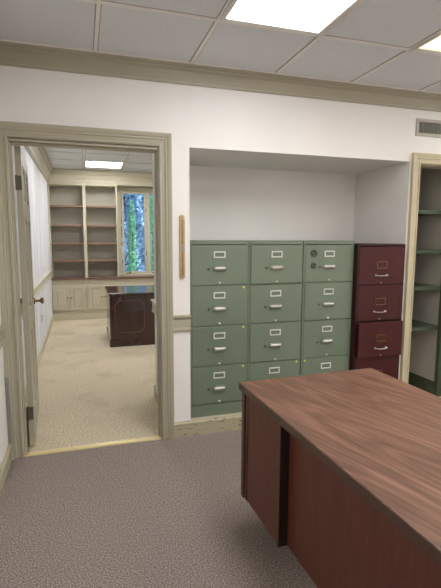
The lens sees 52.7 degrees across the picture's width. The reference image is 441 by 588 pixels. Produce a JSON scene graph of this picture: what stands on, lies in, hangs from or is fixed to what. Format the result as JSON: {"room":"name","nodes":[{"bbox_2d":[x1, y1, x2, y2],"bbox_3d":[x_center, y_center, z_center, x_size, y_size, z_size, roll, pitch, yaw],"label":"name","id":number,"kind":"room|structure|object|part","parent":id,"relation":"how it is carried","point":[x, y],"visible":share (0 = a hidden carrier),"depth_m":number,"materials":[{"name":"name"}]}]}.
{"room":"office","nodes":[
{"label":"office","id":0,"kind":"room"},
{"bbox_2d":[0,145,52,465],"bbox_3d":[-1.562,-0.297,3.098,0.147,2.700,10.140,-2,7,-17],"label":"wall","id":1,"kind":"structure","parent":0,"point":[38,196],"depth_m":5.37,"materials":[{"name":"paint"}]},
{"bbox_2d":[0,324,6,348],"bbox_3d":[-0.676,0.528,0.609,0.030,0.119,4.700,-2,7,-17],"label":"chair rail","id":2,"kind":"object","parent":1,"relation":"attached to","point":[2,326],"visible":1,"depth_m":2.73,"materials":[{"name":"beige wood"}]},
{"bbox_2d":[0,444,11,495],"bbox_3d":[-0.684,1.309,0.705,0.018,0.115,4.700,-2,7,-17],"label":"baseboard","id":3,"kind":"structure","parent":1,"relation":"attached to","point":[5,465],"depth_m":2.69,"materials":[{"name":"beige wood"}]},
{"bbox_2d":[5,378,11,443],"bbox_3d":[-1.369,0.750,2.881,0.022,0.440,0.032,-2,7,-17],"label":"guard","id":4,"kind":"object","parent":1,"relation":"attached to","point":[6,381],"visible":0.98,"depth_m":2.87,"materials":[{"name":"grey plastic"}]},
{"bbox_2d":[14,146,43,445],"bbox_3d":[-1.455,0.002,3.377,0.196,2.013,0.895,-2,8,-20],"label":"door","id":5,"kind":"structure","parent":1,"relation":"in","point":[27,300],"depth_m":3.06,"materials":[{"name":"beige wood"}]},
{"bbox_3d":[-1.590,0.059,3.750,0.196,0.060,0.060,-2,8,-20],"label":"knob","id":6,"kind":"part","parent":5,"relation":"part of","materials":[{"name":"gold metal"}]},
{"bbox_2d":[20,269,52,315],"bbox_3d":[-2.166,-0.067,5.302,0.030,0.119,4.980,-2,7,-17],"label":"chair rail","id":7,"kind":"object","parent":1,"relation":"attached to","point":[38,287],"visible":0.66,"depth_m":5.62,"materials":[{"name":"beige paint"}]},
{"bbox_2d":[24,146,52,181],"bbox_3d":[-2.129,-1.689,5.124,0.105,0.228,5.010,-2,7,-17],"label":"crown molding","id":8,"kind":"structure","parent":1,"relation":"attached to","point":[38,155],"depth_m":5.88,"materials":[{"name":"beige wood"}]},
{"bbox_2d":[25,315,53,402],"bbox_3d":[-2.174,0.714,5.399,0.018,0.115,4.980,-2,7,-17],"label":"baseboard","id":9,"kind":"structure","parent":1,"relation":"attached to","point":[40,353],"depth_m":5.67,"materials":[{"name":"beige paint"}]},
{"bbox_2d":[47,168,152,186],"bbox_3d":[-1.075,-2.046,7.995,3.827,0.228,0.105,-2,7,-17],"label":"crown molding","id":10,"kind":"structure","parent":1,"relation":"attached to","point":[58,175],"depth_m":7.68,"materials":[{"name":"beige paint"}]},
{"bbox_2d":[44,147,151,172],"bbox_3d":[-0.351,-1.873,5.655,3.827,0.024,5.010,-2,7,-17],"label":"ceiling","id":11,"kind":"structure","parent":0,"point":[64,158],"depth_m":6.53,"materials":[{"name":"tile"}]},
{"bbox_2d":[84,161,124,168],"bbox_3d":[-1.847,-2.087,7.050,0.610,0.090,0.610,-2,7,-17],"label":"ceiling light","id":12,"kind":"object","parent":11,"relation":"attached to","point":[86,163],"visible":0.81,"depth_m":7.04,"materials":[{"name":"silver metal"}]},
{"bbox_2d":[0,318,440,587],"bbox_3d":[0.815,0.996,3.939,5.040,0.060,10.260,-2,7,-17],"label":"floor","id":13,"kind":"structure","parent":0,"point":[167,513],"depth_m":2.50,"materials":[{"name":"grey carpet"}]},
{"bbox_2d":[51,280,87,320],"bbox_3d":[-2.683,0.091,7.951,0.586,0.712,0.351,-2,7,-17],"label":"base cabinet","id":14,"kind":"object","parent":13,"relation":"on","point":[69,297],"visible":0.92,"depth_m":7.82,"materials":[{"name":"beige paint"}]},
{"bbox_3d":[-2.778,0.082,7.777,0.262,0.428,0.021,-2,7,-17],"label":"cabinet door","id":15,"kind":"part","parent":14,"relation":"part of","materials":[{"name":"beige paint"}]},
{"bbox_3d":[-2.514,0.073,7.858,0.262,0.428,0.021,-2,7,-17],"label":"cabinet door","id":16,"kind":"part","parent":14,"relation":"part of","materials":[{"name":"beige paint"}]},
{"bbox_2d":[87,279,119,318],"bbox_3d":[-2.124,0.071,8.123,0.580,0.712,0.351,-2,7,-17],"label":"base cabinet","id":17,"kind":"object","parent":13,"relation":"on","point":[96,291],"visible":0.73,"depth_m":7.96,"materials":[{"name":"beige paint"}]},
{"bbox_3d":[-2.218,0.062,7.949,0.259,0.428,0.021,-2,7,-17],"label":"cabinet door","id":18,"kind":"part","parent":17,"relation":"part of","materials":[{"name":"beige paint"}]},
{"bbox_3d":[-1.958,0.053,8.029,0.259,0.428,0.021,-2,7,-17],"label":"cabinet door","id":19,"kind":"part","parent":17,"relation":"part of","materials":[{"name":"beige paint"}]},
{"bbox_2d":[105,285,154,346],"bbox_3d":[-0.808,0.269,6.556,1.672,0.718,0.945,-2,7,-17],"label":"executive desk","id":20,"kind":"object","parent":13,"relation":"on","point":[130,316],"visible":0.51,"depth_m":5.98,"materials":[{"name":"brown wood"}]},
{"bbox_3d":[-1.588,0.256,6.309,0.005,0.510,0.790,-2,7,-17],"label":"panel","id":21,"kind":"part","parent":20,"relation":"part of","materials":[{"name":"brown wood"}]},
{"bbox_3d":[-1.213,0.302,5.955,0.460,0.510,0.006,-2,7,-17],"label":"panel","id":22,"kind":"part","parent":20,"relation":"part of","materials":[{"name":"brown wood"}]},
{"bbox_2d":[120,278,153,285],"bbox_3d":[-1.561,0.051,8.296,0.599,0.712,0.351,-2,7,-17],"label":"base cabinet","id":23,"kind":"object","parent":13,"relation":"on","point":[136,281],"visible":0.12,"depth_m":8.14,"materials":[{"name":"beige paint"}]},
{"bbox_2d":[191,412,241,419],"bbox_3d":[0.535,0.912,3.906,1.810,0.113,0.740,-2,7,-17],"label":"platform","id":24,"kind":"object","parent":13,"relation":"on","point":[238,412],"visible":0.14,"depth_m":3.35,"materials":[{"name":"beige paint"}]},
{"bbox_2d":[190,240,247,417],"bbox_3d":[-0.108,0.226,3.614,0.446,1.313,0.726,-2,7,-17],"label":"filing cabinet","id":25,"kind":"object","parent":24,"relation":"on","point":[218,268],"visible":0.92,"depth_m":3.29,"materials":[{"name":"green metal"}]},
{"bbox_3d":[-0.101,0.644,3.640,0.416,0.285,0.620,-2,7,-17],"label":"drawer","id":26,"kind":"part","parent":25,"relation":"part of","materials":[{"name":"green metal"}]},
{"bbox_3d":[-0.100,0.349,3.603,0.416,0.295,0.620,-2,7,-17],"label":"drawer","id":27,"kind":"part","parent":25,"relation":"part of","materials":[{"name":"green metal"}]},
{"bbox_3d":[-0.099,0.050,3.566,0.416,0.294,0.620,-2,7,-17],"label":"drawer","id":28,"kind":"part","parent":25,"relation":"part of","materials":[{"name":"green metal"}]},
{"bbox_3d":[-0.098,-0.247,3.529,0.416,0.290,0.620,-2,7,-17],"label":"drawer","id":29,"kind":"part","parent":25,"relation":"part of","materials":[{"name":"green metal"}]},
{"bbox_3d":[-0.006,0.708,3.337,0.104,0.038,0.025,-2,7,-17],"label":"drawer pull","id":30,"kind":"part","parent":25,"relation":"part of","materials":[{"name":"silver metal"}]},
{"bbox_3d":[-0.005,0.408,3.300,0.104,0.038,0.025,-2,7,-17],"label":"drawer pull","id":31,"kind":"part","parent":25,"relation":"part of","materials":[{"name":"silver metal"}]},
{"bbox_3d":[-0.004,0.109,3.262,0.104,0.038,0.025,-2,7,-17],"label":"drawer pull","id":32,"kind":"part","parent":25,"relation":"part of","materials":[{"name":"silver metal"}]},
{"bbox_3d":[-0.003,-0.184,3.225,0.104,0.038,0.025,-2,7,-17],"label":"drawer pull","id":33,"kind":"part","parent":25,"relation":"part of","materials":[{"name":"silver metal"}]},
{"bbox_2d":[242,240,302,380],"bbox_3d":[0.322,0.211,3.741,0.446,1.313,0.736,-2,7,-17],"label":"filing cabinet","id":34,"kind":"object","parent":24,"relation":"on","point":[274,266],"visible":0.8,"depth_m":3.40,"materials":[{"name":"green metal"}]},
{"bbox_3d":[0.327,0.629,3.772,0.416,0.285,0.620,-2,7,-17],"label":"drawer","id":35,"kind":"part","parent":34,"relation":"part of","materials":[{"name":"green metal"}]},
{"bbox_3d":[0.330,0.335,3.729,0.416,0.295,0.620,-2,7,-17],"label":"drawer","id":36,"kind":"part","parent":34,"relation":"part of","materials":[{"name":"green metal"}]},
{"bbox_3d":[0.329,0.035,3.697,0.416,0.294,0.620,-2,7,-17],"label":"drawer","id":37,"kind":"part","parent":34,"relation":"part of","materials":[{"name":"green metal"}]},
{"bbox_3d":[0.425,0.394,3.425,0.104,0.038,0.025,-2,7,-17],"label":"drawer pull","id":38,"kind":"part","parent":34,"relation":"part of","materials":[{"name":"silver metal"}]},
{"bbox_3d":[0.424,0.094,3.394,0.104,0.038,0.025,-2,7,-17],"label":"drawer pull","id":39,"kind":"part","parent":34,"relation":"part of","materials":[{"name":"silver metal"}]},
{"bbox_3d":[0.333,-0.261,3.651,0.416,0.290,0.620,-2,7,-17],"label":"drawer","id":40,"kind":"part","parent":34,"relation":"part of","materials":[{"name":"green metal"}]},
{"bbox_3d":[0.428,-0.198,3.347,0.104,0.038,0.025,-2,7,-17],"label":"drawer pull","id":41,"kind":"part","parent":34,"relation":"part of","materials":[{"name":"silver metal"}]},
{"bbox_2d":[289,240,353,375],"bbox_3d":[0.753,0.196,3.876,0.446,1.313,0.731,-2,7,-17],"label":"filing cabinet","id":42,"kind":"object","parent":24,"relation":"on","point":[327,267],"visible":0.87,"depth_m":3.54,"materials":[{"name":"green metal"}]},
{"bbox_3d":[0.759,0.613,3.905,0.416,0.285,0.620,-2,7,-17],"label":"drawer","id":43,"kind":"part","parent":42,"relation":"part of","materials":[{"name":"green metal"}]},
{"bbox_3d":[0.760,0.319,3.868,0.416,0.295,0.620,-2,7,-17],"label":"drawer","id":44,"kind":"part","parent":42,"relation":"part of","materials":[{"name":"green metal"}]},
{"bbox_3d":[0.856,0.378,3.564,0.104,0.038,0.025,-2,7,-17],"label":"drawer pull","id":45,"kind":"part","parent":42,"relation":"part of","materials":[{"name":"silver metal"}]},
{"bbox_3d":[0.763,0.020,3.825,0.416,0.294,0.620,-2,7,-17],"label":"drawer","id":46,"kind":"part","parent":42,"relation":"part of","materials":[{"name":"green metal"}]},
{"bbox_3d":[0.858,0.080,3.522,0.104,0.038,0.025,-2,7,-17],"label":"drawer pull","id":47,"kind":"part","parent":42,"relation":"part of","materials":[{"name":"silver metal"}]},
{"bbox_3d":[0.762,-0.277,3.793,0.416,0.290,0.620,-2,7,-17],"label":"drawer","id":48,"kind":"part","parent":42,"relation":"part of","materials":[{"name":"green metal"}]},
{"bbox_3d":[0.858,-0.214,3.489,0.104,0.038,0.025,-2,7,-17],"label":"drawer pull","id":49,"kind":"part","parent":42,"relation":"part of","materials":[{"name":"silver metal"}]},
{"bbox_2d":[349,243,405,378],"bbox_3d":[1.202,0.202,3.949,0.448,1.290,0.763,-2,7,-17],"label":"filing cabinet","id":50,"kind":"object","parent":24,"relation":"on","point":[378,268],"visible":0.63,"depth_m":3.62,"materials":[{"name":"red metal"}]},
{"bbox_3d":[1.206,0.631,3.985,0.418,0.299,0.600,-2,7,-17],"label":"drawer","id":51,"kind":"part","parent":50,"relation":"part of","materials":[{"name":"red metal"}]},
{"bbox_3d":[1.217,0.335,3.915,0.418,0.287,0.600,-2,7,-17],"label":"drawer","id":52,"kind":"part","parent":50,"relation":"part of","materials":[{"name":"red metal"}]},
{"bbox_3d":[1.208,0.038,3.910,0.418,0.287,0.600,-2,7,-17],"label":"drawer","id":53,"kind":"part","parent":50,"relation":"part of","materials":[{"name":"red metal"}]},
{"bbox_3d":[1.209,-0.265,3.872,0.418,0.305,0.600,-2,7,-17],"label":"drawer","id":54,"kind":"part","parent":50,"relation":"part of","materials":[{"name":"red metal"}]},
{"bbox_2d":[239,368,440,587],"bbox_3d":[0.754,0.896,1.502,0.778,0.745,1.833,-2,8,-19],"label":"office desk","id":55,"kind":"object","parent":13,"relation":"on","point":[341,469],"visible":1,"depth_m":1.62,"materials":[{"name":"brown wood"}]},
{"bbox_3d":[0.451,0.731,2.324,0.725,0.552,0.030,-2,8,-19],"label":"panel","id":56,"kind":"part","parent":55,"relation":"part of","materials":[{"name":"brown wood"}]},
{"bbox_3d":[0.452,0.848,1.390,0.018,0.552,0.990,-2,8,-19],"label":"modesty panel","id":57,"kind":"part","parent":55,"relation":"part of","materials":[{"name":"brown wood"}]},
{"bbox_2d":[408,210,440,396],"bbox_3d":[1.701,-0.092,4.275,0.500,2.020,0.740,-2,7,-17],"label":"closet shelving","id":58,"kind":"object","parent":13,"relation":"on","point":[433,387],"visible":0.23,"depth_m":4.08,"materials":[{"name":"green paint"}]},
{"bbox_3d":[1.676,0.275,4.339,0.466,0.034,0.693,-2,7,-17],"label":"shelf","id":59,"kind":"part","parent":58,"relation":"part of","materials":[{"name":"green paint"}]},
{"bbox_3d":[1.678,-0.089,4.293,0.466,0.034,0.693,-2,7,-17],"label":"shelf","id":60,"kind":"part","parent":58,"relation":"part of","materials":[{"name":"green paint"}]},
{"bbox_3d":[1.679,-0.414,4.252,0.466,0.034,0.693,-2,7,-17],"label":"shelf","id":61,"kind":"part","parent":58,"relation":"part of","materials":[{"name":"green metal"}]},
{"bbox_3d":[1.680,-0.757,4.209,0.466,0.034,0.693,-2,7,-17],"label":"shelf","id":62,"kind":"part","parent":58,"relation":"part of","materials":[{"name":"green paint"}]},
{"bbox_3d":[-0.987,0.031,8.472,0.599,0.712,0.351,-2,7,-17],"label":"base cabinet","id":63,"kind":"object","parent":13,"relation":"on","visible":0},
{"bbox_2d":[51,275,153,279],"bbox_3d":[-1.137,-0.335,8.393,3.827,0.032,0.344,-2,7,-17],"label":"countertop","id":64,"kind":"structure","parent":63,"relation":"on","point":[142,276],"depth_m":7.96,"materials":[{"name":"brown laminate"}]},
{"bbox_2d":[47,183,86,277],"bbox_3d":[-2.684,-1.099,7.821,0.586,1.617,0.312,-2,7,-17],"label":"bookcase","id":65,"kind":"object","parent":64,"relation":"on","point":[66,215],"visible":1,"depth_m":7.93,"materials":[{"name":"beige paint"}]},
{"bbox_3d":[-2.685,-0.894,7.848,0.542,0.024,0.279,-2,7,-17],"label":"shelf","id":66,"kind":"part","parent":65,"relation":"part of","materials":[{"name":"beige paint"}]},
{"bbox_2d":[84,184,118,277],"bbox_3d":[-2.135,-1.118,7.989,0.562,1.617,0.312,-2,7,-17],"label":"bookcase","id":67,"kind":"object","parent":64,"relation":"on","point":[100,201],"visible":0.98,"depth_m":8.10,"materials":[{"name":"beige paint"}]},
{"bbox_2d":[0,65,440,456],"bbox_3d":[0.836,-0.341,3.512,4.920,2.700,0.120,-2,7,-17],"label":"wall","id":68,"kind":"structure","parent":0,"point":[197,118],"depth_m":3.11,"materials":[{"name":"white paint"}]},
{"bbox_2d":[0,121,174,459],"bbox_3d":[-0.874,0.001,3.007,1.093,2.136,0.150,-2,7,-17],"label":"door frame","id":69,"kind":"structure","parent":68,"relation":"attached to","point":[163,141],"depth_m":2.90,"materials":[{"name":"beige wood"}]},
{"bbox_2d":[25,436,161,456],"bbox_3d":[-0.870,1.058,3.118,0.915,0.010,0.056,-2,7,-17],"label":"trim","id":70,"kind":"structure","parent":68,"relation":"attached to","point":[89,446],"depth_m":3.10,"materials":[{"name":"beige wood"}]},
{"bbox_2d":[179,215,184,278],"bbox_3d":[-0.265,-0.325,3.097,0.038,0.447,0.020,-2,7,-17],"label":"strip","id":71,"kind":"object","parent":68,"relation":"attached to","point":[181,217],"visible":1,"depth_m":3.09,"materials":[{"name":"beige wood"}]},
{"bbox_2d":[173,314,190,331],"bbox_3d":[-0.274,0.209,3.157,0.128,0.119,0.030,-2,7,-17],"label":"chair rail","id":72,"kind":"object","parent":68,"relation":"attached to","point":[181,323],"visible":1,"depth_m":3.15,"materials":[{"name":"beige wood"}]},
{"bbox_2d":[174,414,241,437],"bbox_3d":[0.594,0.958,3.529,1.954,0.115,0.018,-2,7,-17],"label":"baseboard","id":73,"kind":"structure","parent":68,"relation":"attached to","point":[231,422],"depth_m":3.31,"materials":[{"name":"beige wood"}]},
{"bbox_2d":[0,41,440,111],"bbox_3d":[0.919,-1.501,3.312,4.800,0.128,0.030,-2,7,-17],"label":"crown molding","id":74,"kind":"structure","parent":68,"relation":"attached to","point":[11,54],"depth_m":3.00,"materials":[{"name":"beige wood"}]},
{"bbox_2d":[399,152,440,382],"bbox_3d":[1.837,-0.090,3.840,0.675,2.126,0.150,-2,7,-17],"label":"door frame","id":75,"kind":"structure","parent":68,"relation":"attached to","point":[417,159],"depth_m":3.66,"materials":[{"name":"beige wood"}]},
{"bbox_2d":[415,118,440,137],"bbox_3d":[1.723,-1.334,3.594,0.350,0.136,0.010,-2,7,-17],"label":"air vent","id":76,"kind":"object","parent":68,"relation":"in","point":[424,127],"visible":1,"depth_m":3.58,"materials":[{"name":"white metal"}]},
{"bbox_2d":[0,0,440,93],"bbox_3d":[1.659,-1.294,1.105,4.905,0.024,4.700,-2,7,-17],"label":"ceiling","id":77,"kind":"structure","parent":0,"point":[372,44],"depth_m":2.56,"materials":[{"name":"tile"}]},
{"bbox_2d":[221,0,362,34],"bbox_3d":[0.459,-1.428,1.865,0.610,0.090,1.220,-2,7,-17],"label":"ceiling light","id":78,"kind":"object","parent":77,"relation":"attached to","point":[315,17],"visible":0.86,"depth_m":2.29,"materials":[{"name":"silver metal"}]},
{"bbox_2d":[411,33,440,53],"bbox_3d":[1.625,-1.469,2.222,0.610,0.090,1.220,-2,7,-17],"label":"ceiling light","id":79,"kind":"object","parent":77,"relation":"attached to","point":[433,45],"visible":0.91,"depth_m":2.68,"materials":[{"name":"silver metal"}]},
{"bbox_2d":[420,36,440,50],"bbox_3d":[1.625,-1.433,2.227,0.542,0.006,1.152,-2,7,-17],"label":"diffuser","id":80,"kind":"object","parent":79,"relation":"attached to","point":[434,44],"depth_m":2.66,"materials":[{"name":"white plastic"}]},
{"bbox_2d":[152,151,399,385],"bbox_3d":[0.492,-0.386,3.858,2.030,2.700,0.750,-2,7,-17],"label":"wall","id":81,"kind":"structure","parent":0,"point":[233,196],"depth_m":4.00,"materials":[{"name":"white paint"}]},
{"bbox_2d":[151,299,155,314],"bbox_3d":[-0.498,0.148,3.634,0.030,0.119,0.780,-2,7,-17],"label":"chair rail","id":82,"kind":"object","parent":81,"relation":"attached to","point":[152,300],"visible":0.34,"depth_m":3.89,"materials":[{"name":"beige paint"}]},
{"bbox_2d":[153,384,157,403],"bbox_3d":[-0.493,0.930,3.726,0.018,0.115,0.765,-2,7,-17],"label":"baseboard","id":83,"kind":"structure","parent":81,"relation":"attached to","point":[154,386],"depth_m":3.98,"materials":[{"name":"beige wood"}]},
{"bbox_2d":[409,168,440,380],"bbox_3d":[1.722,-0.435,4.278,0.570,2.700,0.830,-2,7,-17],"label":"wall","id":84,"kind":"structure","parent":0,"point":[423,344],"depth_m":4.20,"materials":[{"name":"paint"}]},
{"bbox_3d":[-1.197,-0.982,8.558,4.040,2.700,0.160,-2,7,-17],"label":"wall","id":85,"kind":"structure","parent":0,"visible":0},
{"bbox_2d":[83,184,152,187],"bbox_3d":[-1.136,-2.126,8.184,3.827,0.338,0.310,-2,7,-17],"label":"frieze","id":86,"kind":"object","parent":85,"relation":"attached to","point":[83,184],"visible":0.07,"depth_m":8.03,"materials":[{"name":"beige paint"}]},
{"bbox_2d":[117,187,153,275],"bbox_3d":[-0.924,-1.170,8.461,2.024,1.611,0.099,-2,7,-17],"label":"window","id":87,"kind":"structure","parent":85,"relation":"in","point":[124,190],"depth_m":8.25,"materials":[{"name":"beige paint"}]},
{"bbox_3d":[-1.599,-1.132,8.275,0.451,1.501,0.033,-2,7,-17],"label":"sash","id":88,"kind":"part","parent":87,"relation":"part of","materials":[{"name":"glass"}]},
{"bbox_3d":[-1.145,-1.148,8.415,0.451,1.501,0.033,-2,7,-17],"label":"sash","id":89,"kind":"part","parent":87,"relation":"part of","materials":[{"name":"glass"}]},
{"label":"outside","id":90,"kind":"structure","parent":0,"visible":0},
{"bbox_3d":[-3.664,-0.600,18.684,28.000,0.400,20.400,-2,7,-17],"label":"ground","id":91,"kind":"structure","parent":90,"visible":0},
{"bbox_2d":[127,201,137,270],"bbox_3d":[-2.204,-1.093,11.159,0.284,2.465,0.273,-2,7,-17],"label":"columnar shrub","id":92,"kind":"object","parent":91,"relation":"on","point":[131,253],"visible":0.84,"depth_m":11.09,"materials":[{"name":"green plant"}]},
{"bbox_2d":[120,191,152,273],"bbox_3d":[-2.957,-3.950,13.661,2.345,7.506,2.361,-2,7,-17],"label":"spruce","id":93,"kind":"object","parent":91,"relation":"on","point":[138,200],"visible":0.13,"depth_m":13.38,"materials":[{"name":"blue plant"}]},
{"bbox_2d":[149,196,153,270],"bbox_3d":[-1.752,-1.211,11.496,0.330,2.619,0.326,-2,7,-17],"label":"columnar shrub","id":94,"kind":"object","parent":91,"relation":"on","point":[151,197],"visible":0.38,"depth_m":11.39,"materials":[{"name":"green plant"}]}
]}

